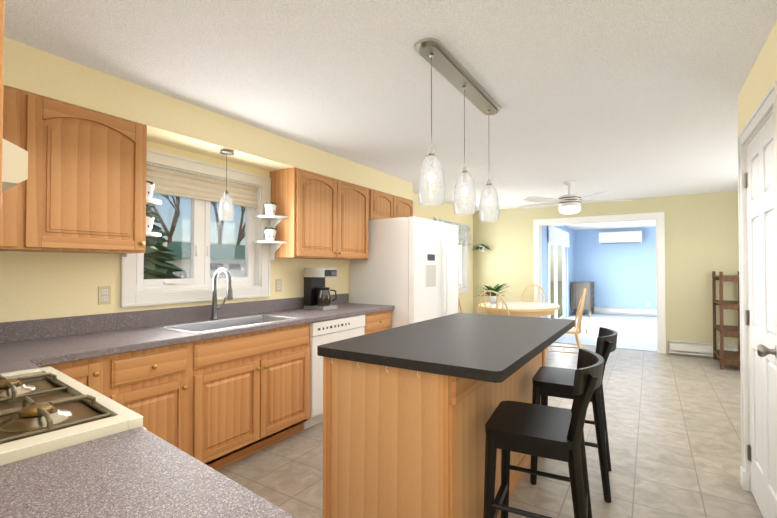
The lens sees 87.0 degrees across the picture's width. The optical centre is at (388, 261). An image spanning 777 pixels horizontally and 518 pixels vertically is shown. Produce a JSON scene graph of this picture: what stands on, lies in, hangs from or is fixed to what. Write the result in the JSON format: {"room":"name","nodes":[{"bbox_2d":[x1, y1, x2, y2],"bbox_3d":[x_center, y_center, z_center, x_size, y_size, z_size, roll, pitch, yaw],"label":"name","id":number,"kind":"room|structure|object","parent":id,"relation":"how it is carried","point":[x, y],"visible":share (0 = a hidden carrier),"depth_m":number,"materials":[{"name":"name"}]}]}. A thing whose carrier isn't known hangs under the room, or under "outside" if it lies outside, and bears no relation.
{"room":"kitchen","nodes":[
{"label":"kitchen","id":0,"kind":"room"},
{"bbox_2d":[3,37,412,200],"bbox_3d":[-1.056,-0.943,3.510,0.320,0.230,4.600,-1,-1,33],"label":"soffit","id":1,"kind":"structure","parent":0,"point":[167,120],"depth_m":2.72,"materials":[{"name":"yellow paint"}]},
{"bbox_2d":[219,150,233,220],"bbox_3d":[-1.214,-0.571,3.072,0.107,0.526,0.107,-1,-1,33],"label":"light","id":2,"kind":"object","parent":1,"relation":"hanging from","point":[226,209],"visible":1,"depth_m":3.04,"materials":[{"name":"white glass"}]},
{"bbox_2d":[0,141,472,321],"bbox_3d":[-0.980,0.170,4.050,0.150,2.440,9.820,-1,-1,33],"label":"wall","id":3,"kind":"structure","parent":0,"point":[39,285],"depth_m":2.56,"materials":[{"name":"yellow paint"}]},
{"bbox_2d":[0,85,146,253],"bbox_3d":[-1.842,-0.451,2.225,0.363,0.788,0.880,-1,-1,33],"label":"upper cabinet","id":4,"kind":"object","parent":3,"relation":"attached to","point":[81,188],"visible":1,"depth_m":2.19,"materials":[{"name":"brown wood"}]},
{"bbox_2d":[123,196,161,256],"bbox_3d":[-1.583,-0.280,2.712,0.220,0.500,0.220,-1,-1,33],"label":"corner shelf","id":5,"kind":"object","parent":4,"relation":"attached to","point":[151,201],"visible":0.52,"depth_m":2.69,"materials":[{"name":"white wood"}]},
{"bbox_2d":[146,214,153,231],"bbox_3d":[-1.611,-0.254,2.702,0.117,0.124,0.120,-1,-1,33],"label":"pot","id":6,"kind":"object","parent":5,"relation":"on","point":[149,221],"visible":0.5,"depth_m":2.69,"materials":[{"name":"white ceramic"}]},
{"bbox_2d":[146,180,154,196],"bbox_3d":[-1.611,-0.474,2.705,0.117,0.124,0.120,-1,-1,33],"label":"pot","id":7,"kind":"object","parent":5,"relation":"on","point":[149,188],"visible":0.42,"depth_m":2.69,"materials":[{"name":"white ceramic"}]},
{"bbox_2d":[98,286,110,304],"bbox_3d":[-1.805,0.213,2.607,0.009,0.116,0.070,-1,-1,33],"label":"outlet","id":8,"kind":"object","parent":3,"relation":"attached to","point":[104,294],"visible":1,"depth_m":2.60,"materials":[{"name":"beige plastic"}]},
{"bbox_2d":[120,148,270,307],"bbox_3d":[-1.467,-0.232,3.240,0.148,1.080,1.240,-1,-1,33],"label":"window","id":9,"kind":"structure","parent":3,"relation":"in","point":[134,284],"depth_m":3.22,"materials":[{"name":"white wood"}]},
{"bbox_2d":[146,165,257,207],"bbox_3d":[-1.459,-0.577,3.240,0.035,0.184,1.032,-1,-1,33],"label":"roman shade","id":10,"kind":"object","parent":9,"relation":"attached to","point":[177,183],"visible":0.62,"depth_m":3.18,"materials":[{"name":"fabric"}]},
{"bbox_2d":[276,279,281,291],"bbox_3d":[-1.026,0.222,3.829,0.009,0.116,0.070,-1,-1,33],"label":"outlet","id":11,"kind":"object","parent":3,"relation":"attached to","point":[278,285],"visible":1,"depth_m":3.83,"materials":[{"name":"beige plastic"}]},
{"bbox_2d":[270,167,369,259],"bbox_3d":[-0.647,-0.423,4.123,0.338,0.788,1.116,-1,-1,33],"label":"upper cabinet","id":12,"kind":"object","parent":3,"relation":"attached to","point":[329,218],"depth_m":3.82,"materials":[{"name":"brown wood"}]},
{"bbox_2d":[251,215,287,259],"bbox_3d":[-1.034,-0.267,3.573,0.220,0.500,0.220,-1,-1,33],"label":"corner shelf","id":13,"kind":"object","parent":12,"relation":"attached to","point":[276,220],"visible":0.71,"depth_m":3.64,"materials":[{"name":"white wood"}]},
{"bbox_2d":[264,227,276,240],"bbox_3d":[-1.040,-0.240,3.596,0.117,0.124,0.120,-1,-1,33],"label":"pot","id":14,"kind":"object","parent":13,"relation":"on","point":[269,233],"visible":0.96,"depth_m":3.56,"materials":[{"name":"white ceramic"}]},
{"bbox_2d":[264,202,276,214],"bbox_3d":[-1.040,-0.460,3.600,0.117,0.124,0.120,-1,-1,33],"label":"pot","id":15,"kind":"object","parent":13,"relation":"on","point":[270,208],"visible":0.94,"depth_m":3.56,"materials":[{"name":"white ceramic"}]},
{"bbox_2d":[370,189,412,219],"bbox_3d":[-0.079,-0.637,5.018,0.338,0.333,1.000,-1,-1,33],"label":"upper cabinet","id":16,"kind":"object","parent":3,"relation":"attached to","point":[383,205],"depth_m":4.83,"materials":[{"name":"brown wood"}]},
{"bbox_2d":[433,217,468,293],"bbox_3d":[1.082,-0.062,7.234,0.148,1.280,1.480,-1,-1,33],"label":"dining room window","id":17,"kind":"structure","parent":3,"relation":"in","point":[463,266],"depth_m":7.75,"materials":[{"name":"white wood"}]},
{"bbox_2d":[434,218,470,246],"bbox_3d":[1.166,-0.492,7.187,0.039,0.402,1.560,-1,-1,33],"label":"valance","id":18,"kind":"object","parent":17,"relation":"attached to","point":[464,236],"visible":0.58,"depth_m":7.50,"materials":[{"name":"fabric"}]},
{"bbox_2d":[4,0,776,229],"bbox_3d":[3.078,-1.090,4.743,6.270,0.100,15.320,-1,-1,33],"label":"ceiling","id":19,"kind":"structure","parent":0,"point":[625,99],"depth_m":2.35,"materials":[{"name":"white paint"}]},
{"bbox_2d":[414,38,500,221],"bbox_3d":[0.456,-0.679,2.447,0.135,0.790,1.090,-1,-1,33],"label":"pendant light","id":20,"kind":"object","parent":19,"relation":"hanging from","point":[441,59],"visible":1,"depth_m":2.36,"materials":[{"name":"white glass"}]},
{"bbox_2d":[518,181,630,213],"bbox_3d":[2.368,-0.823,5.357,1.396,0.414,1.343,-1,-1,33],"label":"ceiling fan","id":21,"kind":"object","parent":19,"relation":"hanging from","point":[569,203],"visible":1,"depth_m":5.21,"materials":[{"name":"white"}]},
{"bbox_2d":[216,343,762,517],"bbox_3d":[1.533,1.415,2.393,6.150,0.100,9.760,-1,-1,33],"label":"floor","id":22,"kind":"structure","parent":0,"point":[673,421],"depth_m":2.89,"materials":[{"name":"beige tile"}]},
{"bbox_2d":[0,366,145,465],"bbox_3d":[-1.140,0.826,1.085,0.859,0.999,0.694,-1,-1,38],"label":"range","id":23,"kind":"object","parent":22,"relation":"on","point":[43,410],"visible":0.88,"depth_m":1.06,"materials":[{"name":"white metal"}]},
{"bbox_2d":[40,310,391,469],"bbox_3d":[-1.168,0.930,3.001,0.642,0.888,3.608,-1,-1,33],"label":"base cabinet","id":24,"kind":"object","parent":22,"relation":"on","point":[217,403],"visible":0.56,"depth_m":2.60,"materials":[{"name":"brown wood"}]},
{"bbox_2d":[0,329,67,373],"bbox_3d":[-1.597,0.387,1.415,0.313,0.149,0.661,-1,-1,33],"label":"countertop","id":25,"kind":"structure","parent":24,"relation":"on","point":[27,349],"depth_m":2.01,"materials":[{"name":"grey stone"}]},
{"bbox_2d":[0,427,296,517],"bbox_3d":[-0.572,0.375,0.599,0.695,0.149,0.686,-1,-1,33],"label":"countertop","id":26,"kind":"structure","parent":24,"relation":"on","point":[139,472],"depth_m":0.75,"materials":[{"name":"grey stone"}]},
{"bbox_2d":[0,293,394,361],"bbox_3d":[-1.188,0.410,2.963,0.660,0.149,3.711,-1,-1,33],"label":"countertop","id":27,"kind":"structure","parent":24,"relation":"on","point":[97,335],"depth_m":2.64,"materials":[{"name":"grey stone"}]},
{"bbox_2d":[210,268,232,319],"bbox_3d":[-1.245,0.245,3.131,0.233,0.399,0.126,-1,-1,33],"label":"faucet","id":28,"kind":"object","parent":27,"relation":"on","point":[215,307],"visible":1,"depth_m":3.13,"materials":[{"name":"silver metal"}]},
{"bbox_2d":[148,314,302,333],"bbox_3d":[-1.152,0.545,3.022,0.542,0.204,0.932,-1,-1,33],"label":"sink","id":29,"kind":"object","parent":27,"relation":"in","point":[208,325],"visible":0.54,"depth_m":3.09,"materials":[{"name":"silver metal"}]},
{"bbox_2d":[304,268,337,310],"bbox_3d":[-0.649,0.260,3.986,0.277,0.400,0.210,-1,-1,33],"label":"coffee maker","id":30,"kind":"object","parent":27,"relation":"on","point":[317,295],"visible":1,"depth_m":3.94,"materials":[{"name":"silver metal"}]},
{"bbox_2d":[303,314,364,429],"bbox_3d":[-0.659,0.944,3.769,0.582,0.884,0.722,-1,-1,33],"label":"dishwasher","id":31,"kind":"object","parent":22,"relation":"on","point":[329,331],"visible":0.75,"depth_m":3.41,"materials":[{"name":"white metal"}]},
{"bbox_2d":[350,216,457,327],"bbox_3d":[0.253,0.471,4.949,0.898,1.865,1.170,-1,-1,33],"label":"refrigerator","id":32,"kind":"object","parent":22,"relation":"on","point":[408,269],"visible":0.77,"depth_m":4.49,"materials":[{"name":"white metal"}]},
{"bbox_2d":[323,349,544,517],"bbox_3d":[0.447,0.924,2.612,0.700,0.890,1.802,-1,-1,33],"label":"kitchen island","id":33,"kind":"object","parent":22,"relation":"on","point":[401,443],"visible":0.65,"depth_m":1.88,"materials":[{"name":"brown wood"}]},
{"bbox_2d":[317,313,574,382],"bbox_3d":[0.524,0.455,2.583,0.940,0.044,1.850,-1,-1,33],"label":"island countertop","id":34,"kind":"structure","parent":33,"relation":"on","point":[491,348],"depth_m":2.08,"materials":[{"name":"black stone"}]},
{"bbox_2d":[458,298,461,312],"bbox_3d":[1.226,0.910,6.653,0.638,1.044,0.495,-1,-1,33],"label":"chair","id":35,"kind":"object","parent":22,"relation":"on","point":[459,305],"visible":0.02,"depth_m":6.91,"materials":[{"name":"brown wood"}]},
{"bbox_2d":[476,290,509,315],"bbox_3d":[1.460,0.893,5.484,0.495,1.044,0.638,-1,-1,37],"label":"chair","id":36,"kind":"object","parent":22,"relation":"on","point":[501,297],"visible":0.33,"depth_m":5.30,"materials":[{"name":"brown wood"}]},
{"bbox_2d":[478,301,559,316],"bbox_3d":[2.025,1.047,6.379,1.180,0.755,1.480,-1,-1,33],"label":"dining table","id":37,"kind":"object","parent":22,"relation":"on","point":[526,309],"visible":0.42,"depth_m":5.93,"materials":[{"name":"brown wood"}]},
{"bbox_2d":[476,284,511,302],"bbox_3d":[1.735,0.516,6.764,0.620,0.317,0.602,-1,-1,33],"label":"potted plant","id":38,"kind":"object","parent":37,"relation":"on","point":[497,289],"visible":0.88,"depth_m":6.72,"materials":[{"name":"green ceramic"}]},
{"bbox_2d":[520,284,546,317],"bbox_3d":[2.469,0.917,7.083,0.495,1.044,0.638,0,-1,30],"label":"chair","id":39,"kind":"object","parent":22,"relation":"on","point":[533,294],"visible":0.27,"depth_m":7.27,"materials":[{"name":"brown wood"}]},
{"bbox_2d":[483,348,603,517],"bbox_3d":[0.712,0.891,1.863,0.483,0.937,0.470,0,-1,27],"label":"bar stool","id":40,"kind":"object","parent":22,"relation":"on","point":[551,432],"visible":1,"depth_m":1.77,"materials":[{"name":"black paint"}]},
{"bbox_2d":[545,288,590,357],"bbox_3d":[2.546,0.898,5.861,0.638,1.044,0.495,0,-1,22],"label":"chair","id":41,"kind":"object","parent":22,"relation":"on","point":[576,330],"visible":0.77,"depth_m":5.69,"materials":[{"name":"brown wood"}]},
{"bbox_2d":[530,327,617,502],"bbox_3d":[1.180,0.902,2.610,0.497,0.937,0.485,-1,-1,33],"label":"bar stool","id":42,"kind":"object","parent":22,"relation":"on","point":[547,381],"visible":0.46,"depth_m":2.47,"materials":[{"name":"black paint"}]},
{"bbox_2d":[712,271,739,369],"bbox_3d":[4.674,0.773,5.589,0.320,1.280,0.750,-1,-1,33],"label":"shelf unit","id":43,"kind":"object","parent":22,"relation":"on","point":[726,357],"visible":0.65,"depth_m":5.38,"materials":[{"name":"brown wood"}]},
{"bbox_2d":[542,225,656,317],"bbox_3d":[4.696,0.203,6.256,4.950,2.440,0.004,-1,-1,33],"label":"wall","id":44,"kind":"structure","parent":0,"point":[621,275],"depth_m":6.88,"materials":[{"name":"blue paint"}]},
{"bbox_2d":[547,231,567,318],"bbox_3d":[4.122,0.415,10.033,0.118,2.130,2.560,-1,-1,33],"label":"door frame","id":45,"kind":"structure","parent":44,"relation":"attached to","point":[556,294],"depth_m":10.04,"materials":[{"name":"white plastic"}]},
{"bbox_2d":[548,226,569,247],"bbox_3d":[4.195,-0.595,10.001,0.043,0.412,2.760,-1,-1,33],"label":"valance","id":46,"kind":"object","parent":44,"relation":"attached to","point":[558,236],"visible":0.9,"depth_m":9.84,"materials":[{"name":"white fabric"}]},
{"bbox_2d":[599,231,641,243],"bbox_3d":[6.442,-0.673,11.399,1.040,0.323,0.225,-1,-1,33],"label":"mini-split unit","id":47,"kind":"object","parent":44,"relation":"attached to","point":[620,237],"visible":1,"depth_m":11.30,"materials":[{"name":"white plastic"}]},
{"bbox_2d":[591,306,656,315],"bbox_3d":[7.591,1.368,10.733,4.100,0.185,0.064,-1,-1,33],"label":"baseboard heater","id":48,"kind":"object","parent":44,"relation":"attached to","point":[629,311],"visible":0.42,"depth_m":11.35,"materials":[{"name":"white metal"}]},
{"bbox_2d":[553,312,656,351],"bbox_3d":[6.107,1.502,8.561,5.070,0.112,5.560,-1,-1,33],"label":"floor carpet","id":49,"kind":"object","parent":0,"point":[639,333],"visible":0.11,"depth_m":8.48,"materials":[{"name":"white carpet"}]},
{"bbox_2d":[570,281,594,315],"bbox_3d":[5.474,1.037,11.515,0.525,0.930,0.910,-1,-1,33],"label":"dresser","id":50,"kind":"object","parent":49,"relation":"on","point":[577,287],"visible":0.81,"depth_m":11.19,"materials":[{"name":"grey wood"}]},
{"bbox_2d":[473,191,738,358],"bbox_3d":[4.220,0.207,6.486,6.000,2.440,0.120,-1,-1,33],"label":"wall","id":51,"kind":"structure","parent":0,"point":[701,237],"depth_m":6.29,"materials":[{"name":"yellow paint"}]},
{"bbox_2d":[473,244,490,251],"bbox_3d":[1.783,-0.264,7.862,0.382,0.143,0.348,-1,-1,33],"label":"hanging plant","id":52,"kind":"object","parent":51,"relation":"attached to","point":[481,247],"visible":0.98,"depth_m":7.79,"materials":[{"name":"green plant"}]},
{"bbox_2d":[533,212,665,353],"bbox_3d":[3.499,0.334,6.944,1.970,2.200,0.160,-1,-1,33],"label":"trim","id":53,"kind":"structure","parent":51,"relation":"attached to","point":[659,217],"depth_m":6.54,"materials":[{"name":"white wood"}]},
{"bbox_2d":[669,340,738,356],"bbox_3d":[4.916,1.296,5.915,1.430,0.185,0.064,-1,-1,33],"label":"baseboard heater","id":54,"kind":"object","parent":51,"relation":"attached to","point":[692,348],"visible":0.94,"depth_m":6.11,"materials":[{"name":"white metal"}]},
{"bbox_2d":[738,21,776,486],"bbox_3d":[0.848,0.114,0.305,0.120,2.440,5.470,-1,-1,33],"label":"wall","id":55,"kind":"structure","parent":0,"point":[760,80],"depth_m":2.11,"materials":[{"name":"yellow paint"}]},
{"bbox_2d":[737,80,776,491],"bbox_3d":[1.984,0.289,2.113,0.150,2.145,0.915,-1,-1,33],"label":"door frame","id":56,"kind":"structure","parent":55,"relation":"attached to","point":[766,105],"depth_m":2.46,"materials":[{"name":"white wood"}]},
{"bbox_2d":[744,114,776,517],"bbox_3d":[1.935,0.328,2.148,0.109,2.044,0.743,-1,-1,33],"label":"door","id":57,"kind":"structure","parent":55,"relation":"in","point":[761,311],"depth_m":2.13,"materials":[{"name":"white wood"}]},
{"bbox_3d":[-0.532,0.099,-0.670,6.318,2.440,2.581,-1,-1,33],"label":"wall","id":58,"kind":"structure","parent":0,"visible":0},
{"bbox_2d":[0,0,4,212],"bbox_3d":[-1.415,-0.468,1.091,1.605,0.788,0.337,-1,-1,38],"label":"upper cabinet","id":59,"kind":"object","parent":58,"relation":"attached to","point":[1,59],"visible":1,"depth_m":0.73,"materials":[{"name":"brown wood"}]},
{"bbox_2d":[2,139,27,192],"bbox_3d":[-1.448,-0.328,1.192,0.835,0.240,0.457,-1,-1,38],"label":"range hood","id":60,"kind":"object","parent":58,"relation":"attached to","point":[14,165],"visible":1,"depth_m":1.09,"materials":[{"name":"white metal"}]},
{"label":"outside","id":61,"kind":"structure","parent":0,"visible":0},
{"bbox_2d":[550,281,561,317],"bbox_3d":[-22.468,2.322,26.130,59.840,0.200,100.000,-1,-1,33],"label":"ground","id":62,"kind":"structure","parent":61,"point":[552,294],"depth_m":27.07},
{"bbox_2d":[144,204,182,278],"bbox_3d":[-5.687,0.223,9.601,3.177,3.933,2.669,-1,-1,33],"label":"evergreen tree","id":63,"kind":"object","parent":62,"relation":"on","point":[155,253],"depth_m":9.46,"materials":[{"name":"green plant"}]},
{"bbox_2d":[153,194,244,245],"bbox_3d":[-17.431,-5.057,37.163,16.864,14.889,23.728,-1,-1,33],"label":"bare trees","id":64,"kind":"object","parent":62,"relation":"on","point":[220,228],"depth_m":34.24,"materials":[{"name":"brown plant"}]},
{"bbox_2d":[163,241,244,270],"bbox_3d":[-8.050,0.638,18.859,3.600,2.950,3.800,-1,-1,33],"label":"shed","id":65,"kind":"object","parent":62,"relation":"on","point":[233,256],"depth_m":17.62,"materials":[{"name":"white"}]},
{"bbox_2d":[172,269,458,282],"bbox_3d":[-5.164,1.155,14.010,0.070,1.770,42.140,-1,-1,33],"label":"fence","id":66,"kind":"object","parent":62,"relation":"on","point":[183,274],"depth_m":13.50,"materials":[{"name":"white"}]},
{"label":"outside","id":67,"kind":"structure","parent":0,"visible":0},
{"bbox_2d":[549,242,549,316],"bbox_3d":[2.450,0.368,9.232,0.860,2.600,7.150,-1,-1,33],"label":"glare","id":68,"kind":"structure","parent":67,"point":[549,273],"depth_m":11.96,"materials":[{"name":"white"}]}
]}

